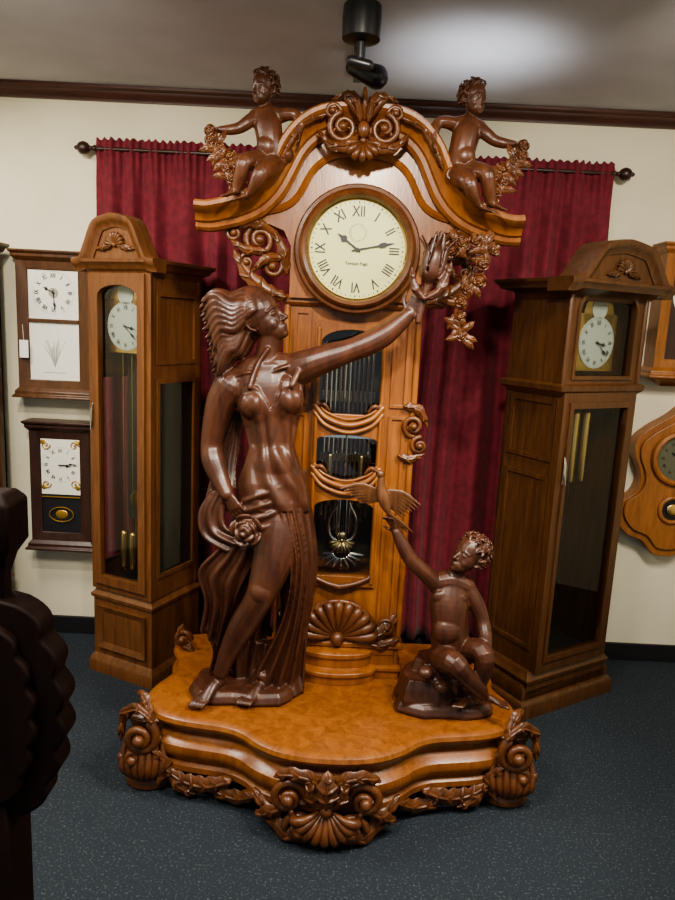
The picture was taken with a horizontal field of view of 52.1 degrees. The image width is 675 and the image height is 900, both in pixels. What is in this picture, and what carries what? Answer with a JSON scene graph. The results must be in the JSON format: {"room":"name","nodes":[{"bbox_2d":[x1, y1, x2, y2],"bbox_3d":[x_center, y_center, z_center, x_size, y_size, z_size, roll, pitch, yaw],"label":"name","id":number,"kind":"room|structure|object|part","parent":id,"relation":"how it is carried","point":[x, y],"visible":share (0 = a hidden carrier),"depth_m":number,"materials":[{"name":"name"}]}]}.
{"room":"shop","nodes":[
{"label":"shop","id":0,"kind":"room"},
{"bbox_2d":[0,0,674,111],"bbox_3d":[0.058,-1.183,0.749,5.400,0.100,4.900,3,10,0],"label":"ceiling","id":1,"kind":"structure","parent":0,"point":[600,54],"depth_m":2.49,"materials":[{"name":"paint"}]},
{"bbox_2d":[342,0,387,89],"bbox_3d":[0.083,-1.230,2.061,0.155,0.277,1.500,3,10,2],"label":"track light","id":2,"kind":"object","parent":1,"relation":"attached to","point":[362,19],"visible":1,"depth_m":1.91,"materials":[{"name":"black metal"}]},
{"bbox_2d":[0,97,674,644],"bbox_3d":[0.014,-0.290,3.353,5.200,2.600,0.100,3,10,0],"label":"wall","id":3,"kind":"structure","parent":0,"point":[48,187],"depth_m":3.15,"materials":[{"name":"paint"}]},
{"bbox_2d":[6,248,89,400],"bbox_3d":[-1.308,-0.578,3.215,0.380,0.670,0.140,3,10,0],"label":"wall clock","id":4,"kind":"object","parent":3,"relation":"attached to","point":[52,296],"visible":0.91,"depth_m":3.18,"materials":[{"name":"brown wood"}]},
{"bbox_3d":[-1.308,-0.595,3.179,0.230,0.015,0.015,3,10,0],"label":"rail","id":5,"kind":"part","parent":4,"relation":"part of","materials":[{"name":"brown wood"}]},
{"bbox_3d":[-1.308,-0.574,3.188,0.230,0.500,0.004,3,10,0],"label":"panel","id":6,"kind":"part","parent":4,"relation":"part of","materials":[{"name":"beige"}]},
{"bbox_2d":[21,418,91,552],"bbox_3d":[-1.330,0.169,3.352,0.335,0.630,0.140,3,10,0],"label":"wall clock","id":7,"kind":"object","parent":3,"relation":"attached to","point":[59,449],"visible":0.95,"depth_m":3.32,"materials":[{"name":"brown wood"}]},
{"bbox_3d":[-1.325,0.081,3.305,0.195,0.270,0.005,3,10,0],"label":"dial plate","id":8,"kind":"part","parent":7,"relation":"part of","materials":[{"name":"beige"}]},
{"bbox_3d":[-1.330,0.174,3.326,0.185,0.460,0.004,3,10,0],"label":"glass","id":9,"kind":"part","parent":7,"relation":"part of","materials":[{"name":"black glass"}]},
{"bbox_2d":[0,79,674,129],"bbox_3d":[0.074,-1.523,3.050,5.180,0.058,0.050,3,10,0],"label":"trim","id":10,"kind":"structure","parent":3,"relation":"attached to","point":[8,88],"depth_m":3.04,"materials":[{"name":"brown wood"}]},
{"bbox_2d":[74,141,634,180],"bbox_3d":[0.075,-1.284,3.075,2.489,0.056,0.090,3,10,0],"label":"curtain rod","id":11,"kind":"object","parent":3,"relation":"attached to","point":[83,147],"visible":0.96,"depth_m":3.05,"materials":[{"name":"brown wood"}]},
{"bbox_2d":[96,137,290,630],"bbox_3d":[-0.642,-0.235,3.263,1.002,2.301,0.073,3,10,0],"label":"curtain","id":12,"kind":"object","parent":11,"relation":"hanging from","point":[159,190],"visible":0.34,"depth_m":3.12,"materials":[{"name":"fabric"}]},
{"bbox_2d":[401,155,614,641],"bbox_3d":[0.686,-0.170,3.264,0.993,2.301,0.072,3,10,0],"label":"curtain","id":13,"kind":"object","parent":11,"relation":"hanging from","point":[461,393],"visible":0.31,"depth_m":3.23,"materials":[{"name":"fabric"}]},
{"bbox_2d":[53,615,674,661],"bbox_3d":[-0.047,0.954,3.523,5.180,0.090,0.015,3,10,0],"label":"baseboard","id":14,"kind":"structure","parent":3,"relation":"attached to","point":[61,623],"depth_m":3.52,"materials":[{"name":"black rubber"}]},
{"bbox_2d":[620,406,674,555],"bbox_3d":[1.604,0.154,3.308,0.516,0.734,0.119,3,10,0],"label":"clock","id":15,"kind":"object","parent":3,"relation":"attached to","point":[648,508],"visible":0.98,"depth_m":3.29,"materials":[{"name":"orange wood"}]},
{"bbox_2d":[640,241,674,386],"bbox_3d":[1.632,-0.610,3.173,0.400,0.640,0.160,3,10,0],"label":"wall clock","id":16,"kind":"object","parent":3,"relation":"attached to","point":[658,366],"visible":0.76,"depth_m":3.15,"materials":[{"name":"orange wood"}]},
{"bbox_3d":[1.632,-0.623,3.133,0.250,0.430,0.004,3,10,0],"label":"panel","id":17,"kind":"part","parent":16,"relation":"part of","materials":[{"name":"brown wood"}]},
{"bbox_2d":[31,632,674,899],"bbox_3d":[-0.072,1.469,1.236,5.200,0.100,4.900,3,10,0],"label":"floor","id":18,"kind":"structure","parent":0,"point":[597,822],"depth_m":2.24,"materials":[{"name":"carpet"}]},
{"bbox_2d":[0,242,14,580],"bbox_3d":[-1.740,-0.045,3.110,0.413,2.038,0.379,3,10,0],"label":"grandfather clock","id":19,"kind":"object","parent":18,"relation":"on","point":[3,463],"visible":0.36,"depth_m":3.22,"materials":[{"name":"brown wood"}]},
{"bbox_2d":[0,487,75,899],"bbox_3d":[-0.636,0.719,1.154,0.393,1.350,0.080,3,10,0],"label":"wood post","id":20,"kind":"object","parent":18,"relation":"on","point":[37,714],"visible":1,"depth_m":1.07,"materials":[{"name":"brown wood"}]},
{"bbox_2d":[70,212,215,689],"bbox_3d":[-0.854,0.020,3.078,0.433,2.008,0.411,8,12,25],"label":"grandfather clock","id":21,"kind":"object","parent":18,"relation":"on","point":[145,321],"visible":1,"depth_m":3.00,"materials":[{"name":"brown wood"}]},
{"bbox_3d":[-1.048,-0.144,2.944,0.015,0.116,0.014,-3,12,-30],"label":"door handle","id":22,"kind":"part","parent":21,"relation":"part of","materials":[{"name":"silver metal"}]},
{"bbox_3d":[-0.876,-0.554,2.866,0.224,0.300,0.005,8,12,25],"label":"dial plate","id":23,"kind":"part","parent":21,"relation":"part of","materials":[{"name":"gold metal"}]},
{"bbox_2d":[117,87,540,848],"bbox_3d":[0.018,0.019,2.364,1.444,2.352,0.925,3,10,0],"label":"grandfather clock","id":24,"kind":"object","parent":18,"relation":"on","point":[363,181],"visible":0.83,"depth_m":2.33,"materials":[{"name":"brown wood"}]},
{"bbox_2d":[205,66,303,200],"bbox_3d":[-0.254,-0.992,2.170,0.297,0.423,0.166,-1,11,-22],"label":"cherub statue","id":25,"kind":"object","parent":24,"relation":"on","point":[264,163],"visible":0.94,"depth_m":2.17,"materials":[{"name":"brown wood"}]},
{"bbox_2d":[199,124,249,199],"bbox_3d":[-0.355,-0.907,2.175,0.164,0.221,0.033,3,10,0],"label":"garland","id":26,"kind":"object","parent":25,"relation":"attached to","point":[228,157],"visible":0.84,"depth_m":2.17,"materials":[{"name":"brown wood"}]},
{"bbox_2d":[188,231,461,708],"bbox_3d":[-0.079,0.101,2.347,0.835,1.644,0.320,2,10,-5],"label":"figurine","id":27,"kind":"object","parent":24,"relation":"on","point":[268,548],"visible":1,"depth_m":2.29,"materials":[{"name":"brown wood"}]},
{"bbox_3d":[0.032,0.031,2.501,0.260,0.980,0.052,3,10,0],"label":"door frame","id":28,"kind":"part","parent":24,"relation":"part of","materials":[{"name":"brown wood"}]},
{"bbox_2d":[382,517,509,719],"bbox_3d":[0.363,0.575,2.387,0.460,0.702,0.307,3,10,0],"label":"statue","id":29,"kind":"object","parent":24,"relation":"on","point":[441,682],"visible":1,"depth_m":2.35,"materials":[{"name":"brown wood"}]},
{"bbox_2d":[340,467,421,531],"bbox_3d":[0.143,0.167,2.287,0.274,0.236,0.057,2,10,-3],"label":"bird figurine","id":30,"kind":"object","parent":29,"relation":"on","point":[399,501],"visible":1,"depth_m":2.29,"materials":[{"name":"brown wood"}]},
{"bbox_2d":[441,228,499,349],"bbox_3d":[0.438,-0.531,2.286,0.185,0.392,0.038,3,10,0],"label":"garland","id":31,"kind":"object","parent":24,"relation":"attached to","point":[482,243],"visible":0.98,"depth_m":2.27,"materials":[{"name":"brown wood"}]},
{"bbox_2d":[431,76,517,212],"bbox_3d":[0.438,-0.958,2.170,0.297,0.424,0.166,7,11,22],"label":"cherub statue","id":32,"kind":"object","parent":24,"relation":"on","point":[465,173],"visible":0.92,"depth_m":2.17,"materials":[{"name":"brown wood"}]},
{"bbox_2d":[477,139,531,210],"bbox_3d":[0.530,-0.864,2.175,0.164,0.221,0.033,3,10,0],"label":"garland","id":33,"kind":"object","parent":32,"relation":"attached to","point":[517,158],"visible":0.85,"depth_m":2.17,"materials":[{"name":"brown wood"}]},
{"bbox_2d":[487,239,674,721],"bbox_3d":[0.989,0.130,3.008,0.629,1.993,0.419,-3,12,-30],"label":"grandfather clock","id":34,"kind":"object","parent":18,"relation":"on","point":[572,384],"visible":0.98,"depth_m":2.93,"materials":[{"name":"brown wood"}]},
{"bbox_3d":[0.910,0.086,2.765,0.014,0.116,0.015,3,10,3],"label":"door handle","id":35,"kind":"part","parent":34,"relation":"part of","materials":[{"name":"silver metal"}]},
{"bbox_3d":[1.061,-0.482,2.825,0.235,0.315,0.005,-3,12,-30],"label":"dial plate","id":36,"kind":"part","parent":34,"relation":"part of","materials":[{"name":"white metal"}]}
]}

